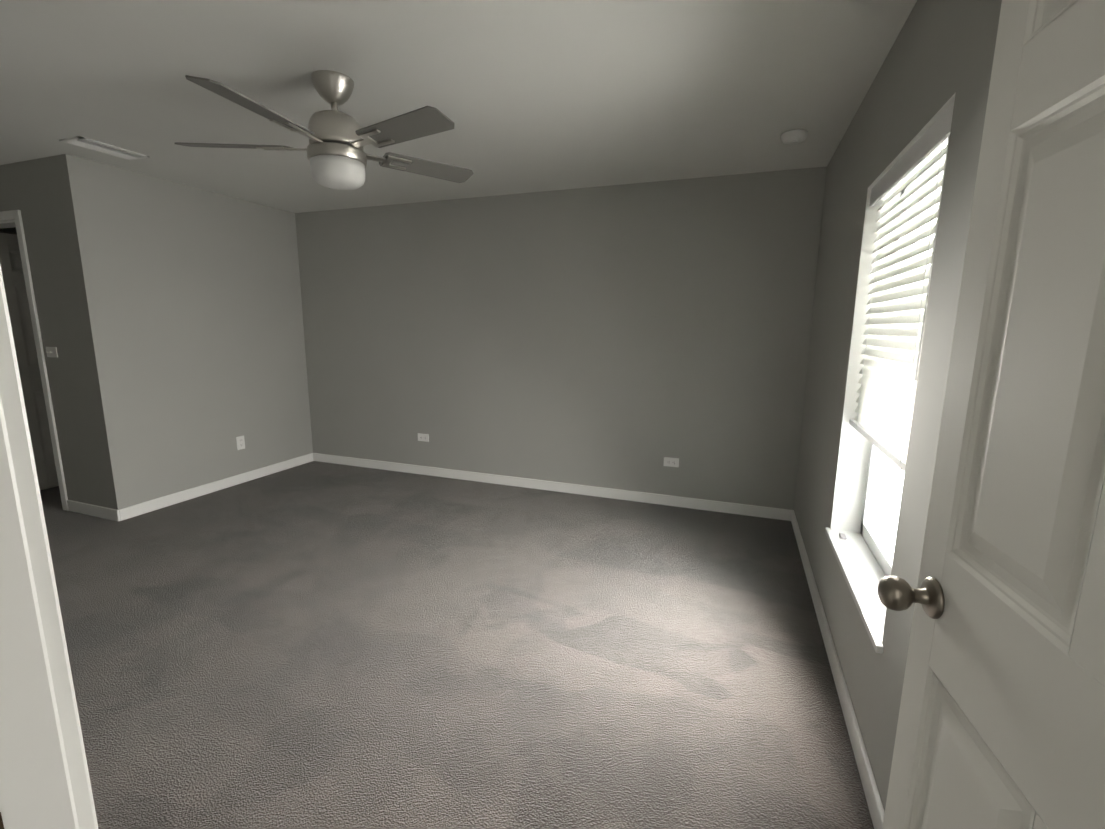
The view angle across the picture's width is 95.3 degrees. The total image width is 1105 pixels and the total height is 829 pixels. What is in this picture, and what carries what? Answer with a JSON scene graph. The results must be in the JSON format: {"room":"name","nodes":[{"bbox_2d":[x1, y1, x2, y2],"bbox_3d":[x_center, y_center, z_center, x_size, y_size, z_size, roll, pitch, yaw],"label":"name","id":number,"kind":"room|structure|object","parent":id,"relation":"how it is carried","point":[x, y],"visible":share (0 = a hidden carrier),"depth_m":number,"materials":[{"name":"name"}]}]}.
{"room":"empty bedroom","nodes":[
{"label":"empty bedroom","id":0,"kind":"room"},
{"bbox_2d":[0,227,16,234],"bbox_3d":[-4.944,-0.424,3.181,0.150,2.440,5.200,4,11,20],"label":"wall","id":1,"kind":"structure","parent":0,"point":[9,230],"depth_m":4.12,"materials":[{"name":"grey paint"}]},
{"bbox_2d":[0,156,104,506],"bbox_3d":[-3.880,-0.511,3.732,1.466,2.440,0.120,4,11,20],"label":"wall","id":2,"kind":"structure","parent":0,"point":[28,188],"depth_m":3.47,"materials":[{"name":"grey paint"}]},
{"bbox_2d":[0,233,58,489],"bbox_3d":[-4.152,-0.436,4.340,0.199,2.055,0.785,4,11,20],"label":"closet door","id":3,"kind":"structure","parent":2,"relation":"in","point":[21,323],"depth_m":4.06,"materials":[{"name":"white paint"}]},
{"bbox_2d":[0,210,68,510],"bbox_3d":[-4.025,-0.374,3.810,0.904,2.142,0.152,4,11,20],"label":"door frame","id":4,"kind":"structure","parent":2,"relation":"attached to","point":[11,219],"depth_m":3.57,"materials":[{"name":"white wood"}]},
{"bbox_2d":[46,347,57,357],"bbox_3d":[-3.528,-0.440,3.549,0.117,0.072,0.066,4,11,20],"label":"light switch","id":5,"kind":"object","parent":2,"relation":"attached to","point":[51,351],"visible":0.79,"depth_m":3.54,"materials":[{"name":"white plastic"}]},
{"bbox_2d":[67,500,114,520],"bbox_3d":[-3.367,0.699,3.677,0.550,0.085,0.014,4,11,20],"label":"baseboard","id":6,"kind":"structure","parent":2,"relation":"attached to","point":[74,506],"depth_m":3.67,"materials":[{"name":"white wood"}]},
{"bbox_2d":[52,154,312,509],"bbox_3d":[-2.843,-0.588,4.226,0.140,2.440,1.770,4,11,20],"label":"wall","id":7,"kind":"structure","parent":0,"point":[188,305],"depth_m":3.90,"materials":[{"name":"grey paint"}]},
{"bbox_2d":[111,453,314,521],"bbox_3d":[-2.788,0.581,4.382,0.014,0.085,1.754,4,11,20],"label":"baseboard","id":8,"kind":"structure","parent":7,"relation":"attached to","point":[158,503],"depth_m":4.14,"materials":[{"name":"white wood"}]},
{"bbox_2d":[236,435,244,449],"bbox_3d":[-2.748,0.249,4.437,0.008,0.117,0.072,4,11,20],"label":"outlet","id":9,"kind":"object","parent":7,"relation":"attached to","point":[240,440],"visible":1,"depth_m":4.43,"materials":[{"name":"white plastic"}]},
{"bbox_2d":[40,461,873,828],"bbox_3d":[-1.956,1.005,2.393,6.486,0.050,5.340,4,11,20],"label":"floor","id":10,"kind":"structure","parent":0,"point":[318,645],"depth_m":2.11,"materials":[{"name":"carpet"}]},
{"bbox_2d":[0,0,916,212],"bbox_3d":[-1.934,-1.463,1.962,6.486,0.080,5.340,4,11,20],"label":"ceiling","id":11,"kind":"structure","parent":0,"point":[527,96],"depth_m":2.21,"materials":[{"name":"paint"}]},
{"bbox_2d":[59,136,149,160],"bbox_3d":[-2.721,-1.617,3.070,0.190,0.011,0.370,4,11,20],"label":"ceiling vent","id":12,"kind":"object","parent":11,"relation":"in","point":[97,146],"visible":0.98,"depth_m":3.04,"materials":[{"name":"white metal"}]},
{"bbox_2d":[174,70,473,189],"bbox_3d":[-0.954,-1.229,2.183,1.289,0.440,1.261,4,11,20],"label":"ceiling fan","id":13,"kind":"object","parent":11,"relation":"hanging from","point":[337,156],"visible":1,"depth_m":2.13,"materials":[{"name":"silver metal"}]},
{"bbox_2d":[781,129,807,143],"bbox_3d":[1.318,-1.509,2.747,0.132,0.041,0.132,4,11,20],"label":"smoke detector","id":14,"kind":"object","parent":11,"relation":"attached to","point":[796,136],"visible":1,"depth_m":2.71,"materials":[{"name":"white plastic"}]},
{"bbox_2d":[295,167,826,509],"bbox_3d":[-1.053,-0.634,4.586,6.486,2.440,0.140,4,11,20],"label":"wall","id":15,"kind":"structure","parent":0,"point":[630,337],"depth_m":4.04,"materials":[{"name":"grey paint"}]},
{"bbox_2d":[418,433,428,441],"bbox_3d":[-1.210,0.216,4.710,0.117,0.072,0.008,4,11,20],"label":"electrical outlet","id":16,"kind":"object","parent":15,"relation":"attached to","point":[423,437],"visible":1,"depth_m":4.71,"materials":[{"name":"white plastic"}]},
{"bbox_2d":[311,453,790,520],"bbox_3d":[-0.359,0.591,4.453,4.530,0.085,0.018,4,11,20],"label":"baseboard","id":17,"kind":"structure","parent":15,"relation":"attached to","point":[669,500],"depth_m":4.26,"materials":[{"name":"white wood"}]},
{"bbox_2d":[663,457,678,466],"bbox_3d":[0.931,0.374,3.943,0.117,0.072,0.008,4,11,20],"label":"electrical outlet","id":18,"kind":"object","parent":15,"relation":"attached to","point":[671,462],"visible":1,"depth_m":3.94,"materials":[{"name":"white plastic"}]},
{"bbox_2d":[794,0,1001,811],"bbox_3d":[0.983,0.001,1.056,0.200,2.440,5.200,4,11,20],"label":"wall","id":19,"kind":"structure","parent":0,"point":[940,53],"depth_m":1.57,"materials":[{"name":"grey paint"}]},
{"bbox_2d":[787,510,884,828],"bbox_3d":[1.116,1.041,1.952,0.014,0.085,3.720,4,11,20],"label":"baseboard","id":20,"kind":"structure","parent":19,"relation":"attached to","point":[869,783],"depth_m":1.83,"materials":[{"name":"white"}]},
{"bbox_2d":[825,527,885,653],"bbox_3d":[1.203,0.631,1.930,0.145,0.026,0.970,4,11,20],"label":"window sill","id":21,"kind":"structure","parent":19,"relation":"attached to","point":[862,571],"depth_m":1.92,"materials":[{"name":"white wood"}]},
{"bbox_2d":[839,533,846,539],"bbox_3d":[1.316,0.552,2.280,0.025,0.012,0.050,4,11,20],"label":"sensor","id":22,"kind":"object","parent":21,"relation":"on","point":[842,535],"visible":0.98,"depth_m":2.27,"materials":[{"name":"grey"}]},
{"bbox_2d":[830,92,955,637],"bbox_3d":[1.246,-0.124,1.785,0.184,1.520,0.930,4,11,20],"label":"window unit","id":23,"kind":"structure","parent":19,"relation":"in","point":[895,322],"depth_m":1.92,"materials":[{"name":"white plastic"}]},
{"bbox_3d":[-2.408,-0.020,1.002,6.136,2.440,0.120,4,11,20],"label":"wall","id":24,"kind":"structure","parent":0,"visible":0},
{"bbox_2d":[0,812,3,828],"bbox_3d":[-0.343,0.277,0.293,0.002,0.065,0.040,4,11,20],"label":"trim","id":25,"kind":"structure","parent":24,"relation":"attached to","point":[1,824],"depth_m":0.31,"materials":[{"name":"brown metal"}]},
{"bbox_2d":[0,264,97,828],"bbox_3d":[0.035,0.317,0.154,0.954,2.112,0.152,4,11,20],"label":"door frame","id":26,"kind":"structure","parent":24,"relation":"attached to","point":[45,782],"depth_m":0.32,"materials":[{"name":"white wood"}]},
{"bbox_2d":[878,0,1104,828],"bbox_3d":[0.573,0.292,0.492,0.199,2.030,0.826,3,10,14],"label":"entry door","id":27,"kind":"structure","parent":24,"relation":"in","point":[1001,722],"depth_m":0.66,"materials":[{"name":"white paint"}]},
{"label":"outside","id":28,"kind":"structure","parent":0,"visible":0},
{"bbox_2d":[880,187,940,550],"bbox_3d":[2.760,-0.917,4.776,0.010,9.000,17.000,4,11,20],"label":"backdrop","id":29,"kind":"structure","parent":28,"point":[892,507],"depth_m":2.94,"materials":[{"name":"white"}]}
]}

